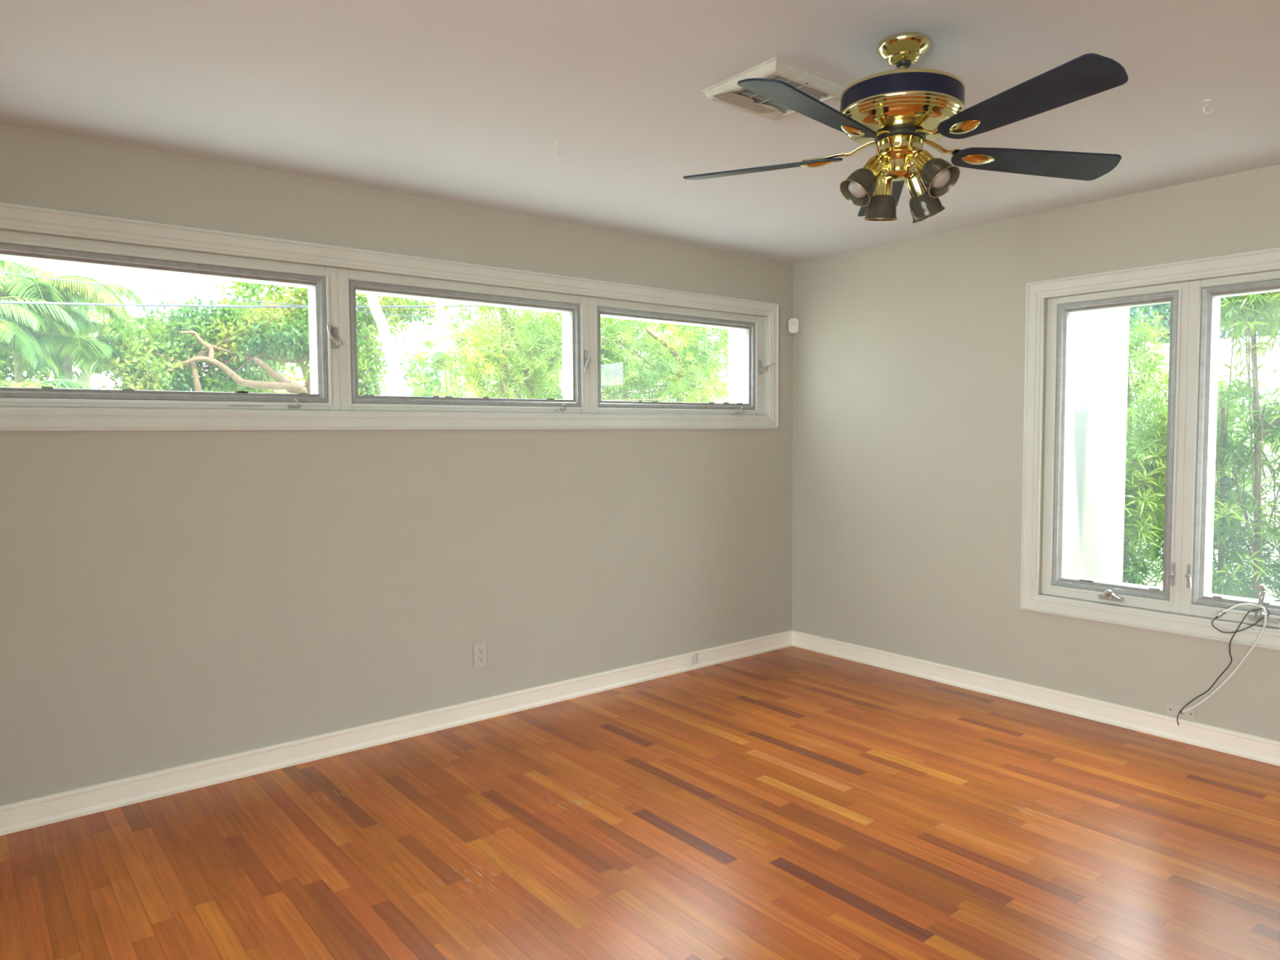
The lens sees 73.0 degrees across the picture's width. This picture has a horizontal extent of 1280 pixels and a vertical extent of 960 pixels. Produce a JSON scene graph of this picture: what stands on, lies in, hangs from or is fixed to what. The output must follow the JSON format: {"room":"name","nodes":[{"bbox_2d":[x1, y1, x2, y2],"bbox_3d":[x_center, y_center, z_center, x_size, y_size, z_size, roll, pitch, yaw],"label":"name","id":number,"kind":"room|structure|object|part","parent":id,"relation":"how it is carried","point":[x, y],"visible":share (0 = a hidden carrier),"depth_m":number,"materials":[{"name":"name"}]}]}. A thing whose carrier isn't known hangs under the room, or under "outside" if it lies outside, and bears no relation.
{"room":"empty bedroom","nodes":[
{"label":"empty bedroom","id":0,"kind":"room"},
{"bbox_2d":[0,122,793,805],"bbox_3d":[-1.556,0.048,3.572,6.660,2.890,0.130,-3,4,-39],"label":"wall","id":1,"kind":"structure","parent":0,"point":[169,598],"depth_m":3.70,"materials":[{"name":"paint"}]},
{"bbox_2d":[0,230,340,410],"bbox_3d":[-1.836,-0.576,3.320,1.337,0.607,0.160,-3,4,-39],"label":"window","id":2,"kind":"structure","parent":1,"relation":"in","point":[321,282],"depth_m":3.36,"materials":[{"name":"paint"}]},
{"bbox_3d":[-1.297,-0.613,3.663,0.016,0.087,0.059,2,4,35],"label":"latch handle","id":3,"kind":"part","parent":2,"relation":"part of","materials":[{"name":"metal"}]},
{"bbox_2d":[0,202,778,431],"bbox_3d":[-0.796,-0.628,4.138,4.146,0.771,0.152,-3,4,-39],"label":"trim","id":4,"kind":"structure","parent":1,"relation":"attached to","point":[14,216],"depth_m":3.72,"materials":[{"name":"paint"}]},
{"bbox_2d":[0,630,791,835],"bbox_3d":[-1.502,1.144,3.575,6.400,0.098,0.021,-3,4,-39],"label":"baseboard","id":5,"kind":"structure","parent":1,"relation":"attached to","point":[17,816],"depth_m":3.72,"materials":[{"name":"paint"}]},
{"bbox_2d":[687,653,696,665],"bbox_3d":[0.300,1.039,5.007,0.056,0.057,0.026,-3,4,-39],"label":"phone jack","id":6,"kind":"object","parent":5,"relation":"attached to","point":[691,659],"visible":1,"depth_m":4.99,"materials":[{"name":"white plastic"}]},
{"bbox_2d":[337,268,591,413],"bbox_3d":[-0.804,-0.629,4.153,1.318,0.607,0.159,-3,4,-39],"label":"window","id":7,"kind":"structure","parent":1,"relation":"in","point":[574,309],"depth_m":4.09,"materials":[{"name":"paint"}]},
{"bbox_3d":[-0.272,-0.598,4.493,0.017,0.083,0.049,2,4,31],"label":"latch handle","id":8,"kind":"part","parent":7,"relation":"part of","materials":[{"name":"metal"}]},
{"bbox_2d":[473,641,487,667],"bbox_3d":[-0.767,0.840,4.162,0.072,0.116,0.008,-3,4,-39],"label":"wall outlet","id":9,"kind":"object","parent":1,"relation":"attached to","point":[480,650],"visible":1,"depth_m":4.16,"materials":[{"name":"beige plastic"}]},
{"bbox_2d":[477,655,484,662],"bbox_3d":[-0.765,0.860,4.161,0.034,0.028,0.003,-3,4,-39],"label":"receptacle","id":10,"kind":"object","parent":9,"relation":"attached to","point":[480,658],"depth_m":4.16,"materials":[{"name":"grey plastic"}]},
{"bbox_2d":[477,647,484,653],"bbox_3d":[-0.765,0.820,4.159,0.034,0.028,0.003,-3,4,-39],"label":"receptacle","id":11,"kind":"object","parent":9,"relation":"attached to","point":[480,650],"depth_m":4.16,"materials":[{"name":"grey plastic"}]},
{"bbox_2d":[588,297,775,415],"bbox_3d":[0.249,-0.682,4.990,1.374,0.607,0.178,-3,4,-39],"label":"window","id":12,"kind":"structure","parent":1,"relation":"in","point":[750,329],"depth_m":4.97,"materials":[{"name":"paint"}]},
{"bbox_3d":[0.789,-0.697,5.338,0.101,0.058,0.018,-2,3,-23],"label":"latch handle","id":13,"kind":"part","parent":12,"relation":"part of","materials":[{"name":"metal"}]},
{"bbox_2d":[0,645,1279,959],"bbox_3d":[0.440,1.376,1.180,6.660,0.120,6.460,-3,4,-39],"label":"floor","id":14,"kind":"structure","parent":0,"point":[792,802],"depth_m":2.92,"materials":[{"name":"brown wood"}]},
{"bbox_2d":[0,0,1279,262],"bbox_3d":[0.493,-1.173,0.913,7.610,0.120,6.780,-3,4,-39],"label":"ceiling","id":15,"kind":"structure","parent":0,"point":[464,102],"depth_m":2.71,"materials":[{"name":"paint"}]},
{"bbox_2d":[555,141,560,155],"bbox_3d":[-0.299,-1.212,3.163,0.022,0.044,0.023,-2,4,-32],"label":"ceiling hook","id":16,"kind":"object","parent":15,"relation":"attached to","point":[557,143],"visible":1,"depth_m":3.16,"materials":[{"name":"white plastic"}]},
{"bbox_2d":[702,57,848,120],"bbox_3d":[0.417,-1.194,2.671,0.342,0.033,0.306,-3,4,-39],"label":"ceiling vent","id":17,"kind":"object","parent":15,"relation":"in","point":[824,89],"visible":0.73,"depth_m":2.63,"materials":[{"name":"metal"}]},
{"bbox_2d":[683,31,1128,223],"bbox_3d":[0.695,-0.955,2.344,1.211,0.477,1.233,-3,4,-39],"label":"ceiling fan","id":18,"kind":"object","parent":15,"relation":"hanging from","point":[895,113],"visible":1,"depth_m":2.29,"materials":[{"name":"gold metal"}]},
{"bbox_3d":[0.362,-0.926,2.577,0.488,0.040,0.131,1,4,26],"label":"fan blade","id":19,"kind":"part","parent":18,"relation":"part of","materials":[{"name":"paint"}]},
{"bbox_3d":[0.420,-0.902,2.108,0.130,0.045,0.488,3,4,44],"label":"fan blade","id":20,"kind":"part","parent":18,"relation":"part of","materials":[{"name":"paint"}]},
{"bbox_3d":[0.572,-0.932,2.454,0.221,0.034,0.039,1,4,28],"label":"blade arm","id":21,"kind":"part","parent":18,"relation":"part of","materials":[{"name":"gold metal"}]},
{"bbox_2d":[839,155,886,206],"bbox_3d":[0.609,-0.822,2.377,0.136,0.138,0.095,-3,4,-39],"label":"shade","id":22,"kind":"object","parent":18,"relation":"attached to","point":[858,188],"depth_m":2.36,"materials":[{"name":"black metal"}]},
{"bbox_2d":[863,171,897,221],"bbox_3d":[0.684,-0.803,2.456,0.095,0.143,0.094,-3,4,-39],"label":"shade","id":23,"kind":"object","parent":18,"relation":"attached to","point":[882,206],"depth_m":2.42,"materials":[{"name":"black metal"}]},
{"bbox_3d":[0.776,-0.920,2.781,0.132,0.034,0.488,0,3,12],"label":"fan blade","id":24,"kind":"part","parent":18,"relation":"part of","materials":[{"name":"paint"}]},
{"bbox_3d":[0.601,-0.921,2.269,0.221,0.034,0.039,-3,4,-44],"label":"blade arm","id":25,"kind":"part","parent":18,"relation":"part of","materials":[{"name":"gold metal"}]},
{"bbox_2d":[905,167,945,223],"bbox_3d":[0.799,-0.796,2.420,0.119,0.153,0.095,-3,4,-39],"label":"shade","id":26,"kind":"object","parent":18,"relation":"attached to","point":[922,206],"depth_m":2.39,"materials":[{"name":"black metal"}]},
{"bbox_3d":[0.786,-0.915,2.239,0.038,0.042,0.220,-2,4,-26],"label":"blade arm","id":27,"kind":"part","parent":18,"relation":"part of","materials":[{"name":"gold metal"}]},
{"bbox_2d":[906,149,959,197],"bbox_3d":[0.779,-0.823,2.310,0.095,0.136,0.146,-3,4,-39],"label":"shade","id":28,"kind":"object","parent":18,"relation":"attached to","point":[936,175],"depth_m":2.31,"materials":[{"name":"black metal"}]},
{"bbox_3d":[0.873,-0.921,2.406,0.219,0.047,0.039,-1,3,-8],"label":"blade arm","id":29,"kind":"part","parent":18,"relation":"part of","materials":[{"name":"gold metal"}]},
{"bbox_3d":[0.898,-0.880,2.026,0.130,0.041,0.488,-2,4,-24],"label":"fan blade","id":30,"kind":"part","parent":18,"relation":"part of","materials":[{"name":"paint"}]},
{"bbox_3d":[1.112,-0.894,2.448,0.488,0.046,0.131,-1,3,-6],"label":"fan blade","id":31,"kind":"part","parent":18,"relation":"part of","materials":[{"name":"paint"}]},
{"bbox_2d":[1203,98,1212,114],"bbox_3d":[1.833,-1.204,2.791,0.023,0.044,0.022,-3,4,-42],"label":"ceiling hook","id":32,"kind":"object","parent":15,"relation":"attached to","point":[1207,100],"visible":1,"depth_m":2.79,"materials":[{"name":"white plastic"}]},
{"bbox_2d":[728,329,737,403],"bbox_3d":[0.798,-0.137,5.629,0.544,3.100,0.081,-3,4,-39],"label":"pilaster","id":33,"kind":"object","parent":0,"point":[732,334],"depth_m":5.42,"materials":[{"name":"white paint"}]},
{"bbox_2d":[791,164,1279,741],"bbox_3d":[3.014,0.046,3.110,0.130,2.890,6.330,-3,4,-39],"label":"wall","id":34,"kind":"structure","parent":0,"point":[908,356],"depth_m":4.60,"materials":[{"name":"paint"}]},
{"bbox_2d":[788,318,798,333],"bbox_3d":[0.965,-0.968,5.437,0.062,0.092,0.042,0,3,6],"label":"sensor","id":35,"kind":"object","parent":34,"relation":"attached to","point":[793,322],"visible":1,"depth_m":5.42,"materials":[{"name":"white plastic"}]},
{"bbox_2d":[791,630,1279,766],"bbox_3d":[2.921,1.140,3.174,0.021,0.098,6.200,-3,4,-39],"label":"baseboard","id":36,"kind":"structure","parent":34,"relation":"attached to","point":[1260,748],"depth_m":4.23,"materials":[{"name":"paint"}]},
{"bbox_2d":[1041,281,1190,613],"bbox_3d":[2.230,-0.149,4.071,0.170,1.462,0.624,-3,4,-39],"label":"window","id":37,"kind":"structure","parent":34,"relation":"in","point":[1056,580],"depth_m":4.13,"materials":[{"name":"paint"}]},
{"bbox_3d":[2.207,0.535,4.036,0.036,0.044,0.076,-3,4,-39],"label":"crank handle","id":38,"kind":"part","parent":37,"relation":"part of","materials":[{"name":"silver metal"}]},
{"bbox_3d":[2.363,0.440,3.854,0.023,0.059,0.029,-3,4,-39],"label":"latch handle","id":39,"kind":"part","parent":37,"relation":"part of","materials":[{"name":"metal"}]},
{"bbox_2d":[1020,247,1279,650],"bbox_3d":[2.417,-0.137,3.821,0.152,1.626,1.412,-3,4,-39],"label":"trim","id":40,"kind":"structure","parent":34,"relation":"attached to","point":[1268,259],"depth_m":4.10,"materials":[{"name":"paint"}]},
{"bbox_2d":[1166,702,1195,721],"bbox_3d":[2.395,1.027,3.830,0.008,0.061,0.115,-3,4,-39],"label":"cable plate","id":41,"kind":"object","parent":34,"relation":"attached to","point":[1172,709],"visible":1,"depth_m":3.83,"materials":[{"name":"beige plastic"}]},
{"bbox_2d":[1180,270,1279,627],"bbox_3d":[2.621,-0.124,3.584,0.173,1.462,0.624,-3,4,-39],"label":"window","id":42,"kind":"structure","parent":34,"relation":"in","point":[1197,599],"depth_m":3.77,"materials":[{"name":"paint"}]},
{"bbox_3d":[2.409,0.443,3.797,0.023,0.059,0.029,-3,4,-39],"label":"latch handle","id":43,"kind":"part","parent":42,"relation":"part of","materials":[{"name":"metal"}]},
{"bbox_2d":[1177,608,1270,725],"bbox_3d":[2.478,0.806,3.683,0.031,0.570,0.328,-3,4,-39],"label":"cable","id":44,"kind":"object","parent":42,"relation":"hanging from","point":[1236,631],"visible":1,"depth_m":3.66,"materials":[{"name":"grey plastic"}]},
{"bbox_2d":[1181,603,1266,713],"bbox_3d":[2.482,0.773,3.681,0.028,0.528,0.310,-3,4,-36],"label":"cable","id":45,"kind":"object","parent":42,"relation":"hanging from","point":[1242,604],"visible":1,"depth_m":3.63,"materials":[{"name":"white plastic"}]},
{"bbox_2d":[1215,609,1226,618],"bbox_3d":[2.467,0.570,3.670,0.016,0.042,0.043,-3,4,-39],"label":"connector","id":46,"kind":"object","parent":45,"relation":"attached to","point":[1220,615],"visible":1,"depth_m":3.67,"materials":[{"name":"silver metal"}]},
{"bbox_3d":[2.569,0.501,3.577,0.028,0.144,0.045,-1,3,-6],"label":"crank handle","id":47,"kind":"part","parent":42,"relation":"part of","materials":[{"name":"metal"}]},
{"bbox_2d":[1070,307,1129,582],"bbox_3d":[2.376,-0.094,4.691,0.868,3.100,0.140,-3,4,-39],"label":"wall","id":48,"kind":"structure","parent":0,"point":[1102,336],"depth_m":4.70,"materials":[{"name":"paint"}]},
{"label":"outside","id":49,"kind":"structure","parent":0,"visible":0},
{"bbox_2d":[0,271,728,336],"bbox_3d":[-1.880,-2.472,12.107,22.001,0.588,0.012,-3,4,-39],"label":"power line","id":50,"kind":"object","parent":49,"point":[0,272],"visible":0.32,"depth_m":9.62,"materials":[{"name":"grey"}]},
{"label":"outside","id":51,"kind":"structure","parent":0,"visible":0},
{"bbox_2d":[0,301,487,307],"bbox_3d":[-1.881,-2.635,12.098,22.000,1.726,0.026,-3,4,-39],"label":"power line","id":52,"kind":"object","parent":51,"point":[1,302],"visible":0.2,"depth_m":9.56,"materials":[{"name":"grey"}]},
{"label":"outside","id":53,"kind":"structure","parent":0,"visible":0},
{"bbox_3d":[2.106,0.920,16.148,75.000,0.200,75.000,-3,4,-39],"label":"ground","id":54,"kind":"structure","parent":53,"visible":0},
{"bbox_2d":[0,296,79,382],"bbox_3d":[-7.796,-0.434,9.783,2.495,3.340,2.602,-1,3,-5],"label":"palm","id":55,"kind":"object","parent":54,"relation":"on","point":[9,330],"visible":0.88,"depth_m":9.74,"materials":[{"name":"green plant"}]},
{"bbox_2d":[0,258,92,325],"bbox_3d":[-9.475,-1.029,11.940,3.010,4.302,2.946,0,3,4],"label":"palm","id":56,"kind":"object","parent":54,"relation":"on","point":[13,268],"visible":0.31,"depth_m":11.65,"materials":[{"name":"green plant"}]},
{"bbox_2d":[0,379,95,389],"bbox_3d":[-6.487,0.104,8.876,2.011,2.347,2.095,-3,4,-39],"label":"shrub","id":57,"kind":"object","parent":54,"relation":"on","point":[62,384],"visible":0.09,"depth_m":9.02,"materials":[{"name":"green plant"}]},
{"bbox_2d":[0,262,106,389],"bbox_3d":[-11.035,-1.539,13.905,1.941,5.132,4.604,3,4,44],"label":"tree","id":58,"kind":"object","parent":54,"relation":"on","point":[6,359],"visible":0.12,"depth_m":14.34,"materials":[{"name":"green plant"}]},
{"bbox_2d":[6,367,119,389],"bbox_3d":[-14.711,-1.181,21.489,3.300,3.600,4.600,-3,4,-39],"label":"house","id":59,"kind":"structure","parent":54,"relation":"on","point":[95,380],"depth_m":20.93,"materials":[{"name":"paint"}]},
{"bbox_2d":[0,326,140,388],"bbox_3d":[-7.162,-0.358,10.935,1.634,3.048,1.710,-3,4,-39],"label":"palm","id":60,"kind":"object","parent":54,"relation":"on","point":[82,351],"visible":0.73,"depth_m":10.38,"materials":[{"name":"green plant"}]},
{"bbox_2d":[0,273,146,386],"bbox_3d":[-7.749,-0.727,10.892,2.716,3.794,2.642,-3,4,-39],"label":"palm","id":61,"kind":"object","parent":54,"relation":"on","point":[47,290],"visible":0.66,"depth_m":10.66,"materials":[{"name":"green plant"}]},
{"bbox_2d":[53,308,159,384],"bbox_3d":[-8.210,-0.793,13.496,1.724,3.645,1.961,1,4,30],"label":"tree","id":62,"kind":"object","parent":54,"relation":"on","point":[106,326],"visible":0.19,"depth_m":13.04,"materials":[{"name":"green plant"}]},
{"bbox_2d":[93,286,360,393],"bbox_3d":[-5.660,-1.044,12.152,3.499,4.306,1.653,-3,4,-41],"label":"tree","id":63,"kind":"object","parent":54,"relation":"on","point":[216,344],"visible":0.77,"depth_m":11.62,"materials":[{"name":"green plant"}]},
{"bbox_2d":[223,280,266,299],"bbox_3d":[-5.334,-3.303,11.761,0.664,1.703,0.657,-3,4,-39],"label":"leafy branch","id":64,"kind":"object","parent":63,"relation":"attached to","point":[246,285],"visible":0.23,"depth_m":11.73,"materials":[{"name":"green plant"}]},
{"bbox_2d":[207,348,310,393],"bbox_3d":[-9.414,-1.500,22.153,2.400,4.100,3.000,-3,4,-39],"label":"house","id":65,"kind":"structure","parent":54,"relation":"on","point":[296,370],"depth_m":21.09,"materials":[{"name":"paint"}]},
{"bbox_2d":[208,282,466,397],"bbox_3d":[-5.186,-1.697,15.315,4.661,5.244,1.621,-3,4,-39],"label":"tree","id":66,"kind":"object","parent":54,"relation":"on","point":[431,382],"visible":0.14,"depth_m":14.82,"materials":[{"name":"green plant"}]},
{"bbox_2d":[365,293,409,395],"bbox_3d":[-3.331,-1.451,9.643,2.744,5.356,2.584,0,3,12],"label":"trunk","id":67,"kind":"object","parent":54,"relation":"on","point":[395,370],"visible":0.11,"depth_m":9.98,"materials":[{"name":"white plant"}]},
{"bbox_2d":[355,293,454,395],"bbox_3d":[-3.381,-0.862,11.852,1.058,3.912,1.862,2,4,35],"label":"tree","id":68,"kind":"object","parent":54,"relation":"on","point":[366,340],"visible":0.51,"depth_m":11.39,"materials":[{"name":"green plant"}]},
{"bbox_2d":[409,351,460,397],"bbox_3d":[-2.283,-0.099,9.572,0.692,2.622,0.666,0,3,0],"label":"tree","id":69,"kind":"object","parent":54,"relation":"on","point":[435,362],"visible":0.11,"depth_m":9.50,"materials":[{"name":"green plant"}]},
{"bbox_2d":[435,301,449,396],"bbox_3d":[-2.393,-1.577,10.366,2.708,5.492,2.451,1,3,17],"label":"trunk","id":70,"kind":"object","parent":54,"relation":"on","point":[440,327],"visible":0.03,"depth_m":10.39,"materials":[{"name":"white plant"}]},
{"bbox_2d":[358,297,546,397],"bbox_3d":[-5.512,-2.269,23.403,5.500,5.450,4.900,-3,4,-39],"label":"house","id":71,"kind":"structure","parent":54,"relation":"on","point":[412,333],"depth_m":20.89,"materials":[{"name":"paint"}]},
{"bbox_2d":[408,301,728,403],"bbox_3d":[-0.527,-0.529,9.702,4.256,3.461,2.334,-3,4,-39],"label":"tree","id":72,"kind":"object","parent":54,"relation":"on","point":[538,384],"visible":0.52,"depth_m":8.96,"materials":[{"name":"green plant"}]},
{"bbox_2d":[1122,380,1168,586],"bbox_3d":[3.045,0.404,5.267,0.830,2.036,0.587,-3,4,-39],"label":"bamboo plant","id":73,"kind":"object","parent":54,"relation":"on","point":[1137,455],"visible":0.63,"depth_m":5.15,"materials":[{"name":"green plant"}]},
{"bbox_2d":[1128,366,1249,586],"bbox_3d":[3.449,0.309,5.570,0.800,2.187,0.725,-3,4,-39],"label":"shrub","id":74,"kind":"object","parent":54,"relation":"on","point":[1156,553],"visible":0.07,"depth_m":5.58,"materials":[{"name":"green plant"}]},
{"bbox_2d":[1124,306,1279,582],"bbox_3d":[3.880,0.051,6.330,1.605,2.611,0.975,-1,3,-4],"label":"foliage","id":75,"kind":"object","parent":54,"relation":"on","point":[1147,367],"visible":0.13,"depth_m":6.01,"materials":[{"name":"green plant"}]},
{"bbox_2d":[1127,335,1279,600],"bbox_3d":[6.942,0.202,4.641,0.230,2.460,9.180,-3,4,-39],"label":"wall","id":76,"kind":"structure","parent":54,"relation":"on","point":[1274,358],"depth_m":6.94,"materials":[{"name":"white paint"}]},
{"bbox_2d":[1128,292,1279,345],"bbox_3d":[7.826,-1.514,11.765,5.470,5.084,4.068,1,3,20],"label":"tree","id":77,"kind":"object","parent":54,"relation":"on","point":[1162,308],"visible":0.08,"depth_m":11.10,"materials":[{"name":"green plant"}]},
{"bbox_2d":[1162,291,1279,600],"bbox_3d":[3.545,-0.012,5.018,0.872,2.889,0.821,-1,3,-6],"label":"bamboo plant","id":78,"kind":"object","parent":54,"relation":"on","point":[1246,310],"visible":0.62,"depth_m":4.94,"materials":[{"name":"green plant"}]},
{"bbox_2d":[1253,293,1279,601],"bbox_3d":[3.917,0.015,4.716,0.920,2.866,0.902,0,3,13],"label":"shrub","id":79,"kind":"object","parent":54,"relation":"on","point":[1277,420],"visible":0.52,"depth_m":4.88,"materials":[{"name":"green plant"}]}
]}

